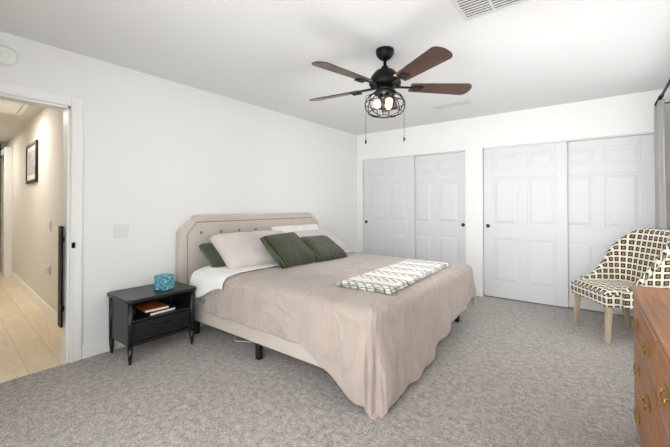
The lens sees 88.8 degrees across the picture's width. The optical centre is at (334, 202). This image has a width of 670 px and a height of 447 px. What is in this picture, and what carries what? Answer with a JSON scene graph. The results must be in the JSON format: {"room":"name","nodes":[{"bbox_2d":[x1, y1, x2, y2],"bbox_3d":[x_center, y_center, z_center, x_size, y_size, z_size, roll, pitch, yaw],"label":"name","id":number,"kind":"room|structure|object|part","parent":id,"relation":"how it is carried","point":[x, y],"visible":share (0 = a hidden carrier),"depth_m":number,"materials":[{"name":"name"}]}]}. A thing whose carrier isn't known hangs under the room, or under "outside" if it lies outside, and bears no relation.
{"room":"bedroom","nodes":[
{"label":"bedroom","id":0,"kind":"room"},
{"bbox_2d":[0,142,7,271],"bbox_3d":[-6.642,0.067,6.111,0.120,2.470,1.130,0,-1,41],"label":"wall","id":1,"kind":"structure","parent":0,"point":[4,145],"depth_m":6.45,"materials":[{"name":"white paint"}]},
{"bbox_2d":[0,144,0,227],"bbox_3d":[-6.554,0.096,6.067,0.058,2.390,0.900,0,-1,41],"label":"hall door","id":2,"kind":"structure","parent":1,"relation":"in","point":[0,185],"depth_m":6.40,"materials":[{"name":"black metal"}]},
{"bbox_2d":[0,100,28,114],"bbox_3d":[-3.944,-1.152,3.899,1.050,0.016,0.660,0,-1,41],"label":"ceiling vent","id":3,"kind":"structure","parent":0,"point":[8,107],"depth_m":4.16,"materials":[{"name":"white"}]},
{"bbox_2d":[0,272,65,382],"bbox_3d":[-4.591,1.335,4.312,5.920,0.099,1.730,0,-1,41],"label":"floor","id":4,"kind":"structure","parent":0,"point":[30,335],"depth_m":3.25,"materials":[{"name":"beige wood"}]},
{"bbox_2d":[8,107,62,312],"bbox_3d":[-4.222,0.054,4.832,5.810,2.470,0.120,0,-1,41],"label":"wall","id":5,"kind":"structure","parent":0,"point":[36,207],"depth_m":4.31,"materials":[{"name":"white paint"}]},
{"bbox_2d":[1,147,12,276],"bbox_3d":[-5.949,0.172,6.189,0.700,2.260,0.100,0,-1,41],"label":"trim","id":6,"kind":"structure","parent":5,"relation":"attached to","point":[7,153],"depth_m":5.96,"materials":[{"name":"white wood"}]},
{"bbox_2d":[26,140,37,183],"bbox_3d":[-4.125,-0.533,4.652,0.780,0.540,0.025,0,-1,41],"label":"picture frame","id":7,"kind":"object","parent":5,"relation":"attached to","point":[32,162],"visible":1,"depth_m":4.60,"materials":[{"name":"black paint"}]},
{"bbox_2d":[11,271,61,328],"bbox_3d":[-4.182,1.235,4.697,5.430,0.105,0.014,0,-1,41],"label":"baseboard","id":8,"kind":"structure","parent":5,"relation":"attached to","point":[51,313],"depth_m":4.25,"materials":[{"name":"white wood"}]},
{"bbox_2d":[43,263,49,274],"bbox_3d":[-3.269,0.760,3.878,0.070,0.120,0.054,0,-1,41],"label":"hall outlet","id":9,"kind":"object","parent":5,"relation":"attached to","point":[46,269],"visible":0.98,"depth_m":3.87,"materials":[{"name":"white plastic"}]},
{"bbox_2d":[0,31,356,362],"bbox_3d":[-1.068,0.048,4.164,0.120,2.470,6.400,0,-1,38],"label":"wall","id":10,"kind":"structure","parent":0,"point":[164,160],"depth_m":3.31,"materials":[{"name":"white paint"}]},
{"bbox_2d":[0,46,17,65],"bbox_3d":[-2.322,-1.035,2.412,0.042,0.136,0.136,0,-1,38],"label":"smoke detector","id":11,"kind":"object","parent":10,"relation":"attached to","point":[8,56],"visible":1,"depth_m":2.41,"materials":[{"name":"white plastic"}]},
{"bbox_2d":[0,81,82,362],"bbox_3d":[-2.398,0.210,2.429,0.166,2.112,0.974,0,-1,38],"label":"door frame","id":12,"kind":"structure","parent":10,"relation":"attached to","point":[71,330],"depth_m":2.72,"materials":[{"name":"white wood"}]},
{"bbox_2d":[58,226,74,327],"bbox_3d":[-2.141,0.589,2.729,0.148,0.800,0.075,0,-1,38],"label":"gate","id":13,"kind":"object","parent":10,"relation":"attached to","point":[61,238],"visible":1,"depth_m":2.70,"materials":[{"name":"black metal"}]},
{"bbox_2d":[82,339,124,358],"bbox_3d":[-0.824,1.232,4.347,0.030,0.105,3.995,0,-1,38],"label":"baseboard","id":14,"kind":"structure","parent":10,"relation":"attached to","point":[95,348],"depth_m":2.85,"materials":[{"name":"white wood"}]},
{"bbox_2d":[114,224,128,237],"bbox_3d":[-1.875,0.251,3.005,0.013,0.116,0.116,0,-1,38],"label":"switch plate","id":15,"kind":"object","parent":10,"relation":"attached to","point":[121,230],"visible":1,"depth_m":3.00,"materials":[{"name":"white plastic"}]},
{"bbox_2d":[0,295,640,446],"bbox_3d":[0.555,1.319,2.826,4.070,0.100,6.520,0,-1,38],"label":"floor carpet","id":16,"kind":"object","parent":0,"point":[500,372],"depth_m":2.24,"materials":[{"name":"grey carpet"}]},
{"bbox_2d":[107,273,195,365],"bbox_3d":[-1.586,0.953,2.983,0.440,0.636,0.580,0,-1,38],"label":"nightstand","id":17,"kind":"object","parent":16,"relation":"on","point":[162,306],"visible":1,"depth_m":2.87,"materials":[{"name":"black paint"}]},
{"bbox_2d":[133,301,174,315],"bbox_3d":[-1.602,0.908,2.936,0.286,0.056,0.345,0,-1,38],"label":"books","id":18,"kind":"object","parent":17,"relation":"on","point":[155,308],"depth_m":2.91,"materials":[{"name":"brown paper"}]},
{"bbox_2d":[176,213,475,420],"bbox_3d":[-0.013,0.711,3.500,2.330,1.149,2.147,0,-1,38],"label":"bed","id":19,"kind":"object","parent":16,"relation":"on","point":[368,332],"visible":1,"depth_m":2.73,"materials":[{"name":"beige fabric"}]},
{"bbox_2d":[207,230,283,268],"bbox_3d":[-0.803,0.508,3.657,0.462,0.385,0.993,0,-1,38],"label":"pillow","id":20,"kind":"object","parent":19,"relation":"on","point":[235,250],"depth_m":3.38,"materials":[{"name":"beige fabric"}]},
{"bbox_3d":[-0.900,0.713,4.184,0.090,1.140,2.092,0,-1,38],"label":"headboard","id":21,"kind":"part","parent":19,"relation":"part of","materials":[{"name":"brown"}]},
{"bbox_2d":[260,232,316,268],"bbox_3d":[-0.480,0.488,3.547,0.383,0.325,0.475,0,-1,38],"label":"cushion","id":22,"kind":"object","parent":19,"relation":"on","point":[289,250],"depth_m":3.46,"materials":[{"name":"green fabric"}]},
{"bbox_2d":[269,224,318,232],"bbox_3d":[-0.451,0.490,4.471,0.294,0.388,0.900,0,-1,38],"label":"pillow","id":23,"kind":"object","parent":19,"relation":"on","point":[284,228],"depth_m":4.39,"materials":[{"name":"white fabric"}]},
{"bbox_2d":[288,229,348,250],"bbox_3d":[-0.237,0.533,4.343,0.466,0.352,0.980,0,-1,38],"label":"pillow","id":24,"kind":"object","parent":19,"relation":"on","point":[303,233],"depth_m":4.44,"materials":[{"name":"fabric"}]},
{"bbox_2d":[300,235,346,261],"bbox_3d":[-0.149,0.522,3.910,0.363,0.274,0.568,0,-1,38],"label":"cushion","id":25,"kind":"object","parent":19,"relation":"on","point":[323,249],"depth_m":3.79,"materials":[{"name":"green fabric"}]},
{"bbox_3d":[-0.030,1.114,3.510,2.110,0.325,1.980,0,-1,38],"label":"frame","id":26,"kind":"part","parent":19,"relation":"part of","materials":[{"name":"beige fabric"}]},
{"bbox_2d":[336,259,448,293],"bbox_3d":[0.578,0.617,3.013,0.466,0.036,1.387,0,-1,35],"label":"throw","id":27,"kind":"object","parent":19,"relation":"on","point":[401,277],"depth_m":2.74,"materials":[{"name":"white fabric"}]},
{"bbox_2d":[570,228,669,343],"bbox_3d":[2.749,0.764,3.292,0.806,1.020,0.791,0,-1,38],"label":"chair","id":28,"kind":"object","parent":16,"relation":"on","point":[639,257],"visible":0.81,"depth_m":3.31,"materials":[{"name":"fabric"}]},
{"bbox_2d":[631,285,669,446],"bbox_3d":[1.329,0.853,1.104,0.459,0.800,1.684,0,-1,37],"label":"dresser","id":29,"kind":"object","parent":16,"relation":"on","point":[651,365],"visible":1,"depth_m":1.39,"materials":[{"name":"brown wood"}]},
{"bbox_2d":[0,0,669,142],"bbox_3d":[-1.804,-1.218,4.668,10.026,0.130,6.520,0,-1,38],"label":"ceiling","id":30,"kind":"structure","parent":0,"point":[531,54],"depth_m":2.66,"materials":[{"name":"white paint"}]},
{"bbox_2d":[309,46,471,143],"bbox_3d":[0.353,-0.828,2.698,1.322,0.746,1.335,0,-1,38],"label":"ceiling fan","id":31,"kind":"object","parent":30,"relation":"hanging from","point":[384,81],"visible":1,"depth_m":2.62,"materials":[{"name":"black metal"}]},
{"bbox_2d":[431,99,471,109],"bbox_3d":[1.410,-1.182,4.149,0.440,0.011,0.170,0,-1,38],"label":"ceiling vent","id":32,"kind":"object","parent":30,"relation":"in","point":[453,104],"visible":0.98,"depth_m":4.12,"materials":[{"name":"white metal"}]},
{"bbox_2d":[450,0,528,21],"bbox_3d":[0.909,-1.203,2.023,0.370,0.011,0.340,0,-1,38],"label":"ceiling vent","id":33,"kind":"object","parent":30,"relation":"in","point":[468,10],"visible":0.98,"depth_m":2.10,"materials":[{"name":"white metal"}]},
{"bbox_2d":[357,88,669,295],"bbox_3d":[1.990,0.054,4.801,3.950,2.470,0.140,0,-1,38],"label":"wall","id":34,"kind":"structure","parent":0,"point":[628,114],"depth_m":4.66,"materials":[{"name":"white paint"}]},
{"bbox_2d":[363,132,653,160],"bbox_3d":[2.006,-0.736,4.805,3.756,0.009,0.097,0,-1,38],"label":"door track","id":35,"kind":"object","parent":34,"relation":"attached to","point":[531,144],"visible":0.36,"depth_m":4.24,"materials":[{"name":"white metal"}]},
{"bbox_2d":[364,156,414,257],"bbox_3d":[0.874,0.282,5.634,0.930,2.006,0.038,0,-1,38],"label":"closet door","id":36,"kind":"structure","parent":35,"relation":"hanging from","point":[389,206],"depth_m":5.60,"materials":[{"name":"white wood"}]},
{"bbox_2d":[415,152,465,263],"bbox_3d":[1.526,0.278,5.190,0.930,2.006,0.038,0,-1,38],"label":"closet door","id":37,"kind":"structure","parent":35,"relation":"hanging from","point":[440,225],"depth_m":5.13,"materials":[{"name":"white wood"}]},
{"bbox_2d":[484,142,567,307],"bbox_3d":[2.437,0.270,4.431,0.955,2.006,0.038,0,-1,38],"label":"closet door","id":38,"kind":"structure","parent":35,"relation":"hanging from","point":[526,223],"depth_m":4.39,"materials":[{"name":"white wood"}]},
{"bbox_2d":[567,134,654,316],"bbox_3d":[3.086,0.266,3.989,0.955,2.006,0.038,0,-1,38],"label":"closet door","id":39,"kind":"structure","parent":35,"relation":"hanging from","point":[611,191],"depth_m":3.96,"materials":[{"name":"white wood"}]},
{"bbox_3d":[2.157,0.023,1.682,0.120,2.470,6.400,0,-1,38],"label":"wall","id":40,"kind":"structure","parent":0,"visible":0},
{"bbox_2d":[654,79,669,229],"bbox_3d":[2.908,0.091,2.889,0.161,2.278,1.730,0,-1,38],"label":"curtain","id":41,"kind":"object","parent":40,"relation":"hanging from","point":[660,170],"visible":0.6,"depth_m":3.32,"materials":[{"name":"grey fabric"}]},
{"bbox_3d":[2.912,-1.030,2.897,0.152,0.036,1.730,0,-1,38],"label":"rod","id":42,"kind":"part","parent":41,"relation":"part of","materials":[{"name":"black metal"}]}
]}

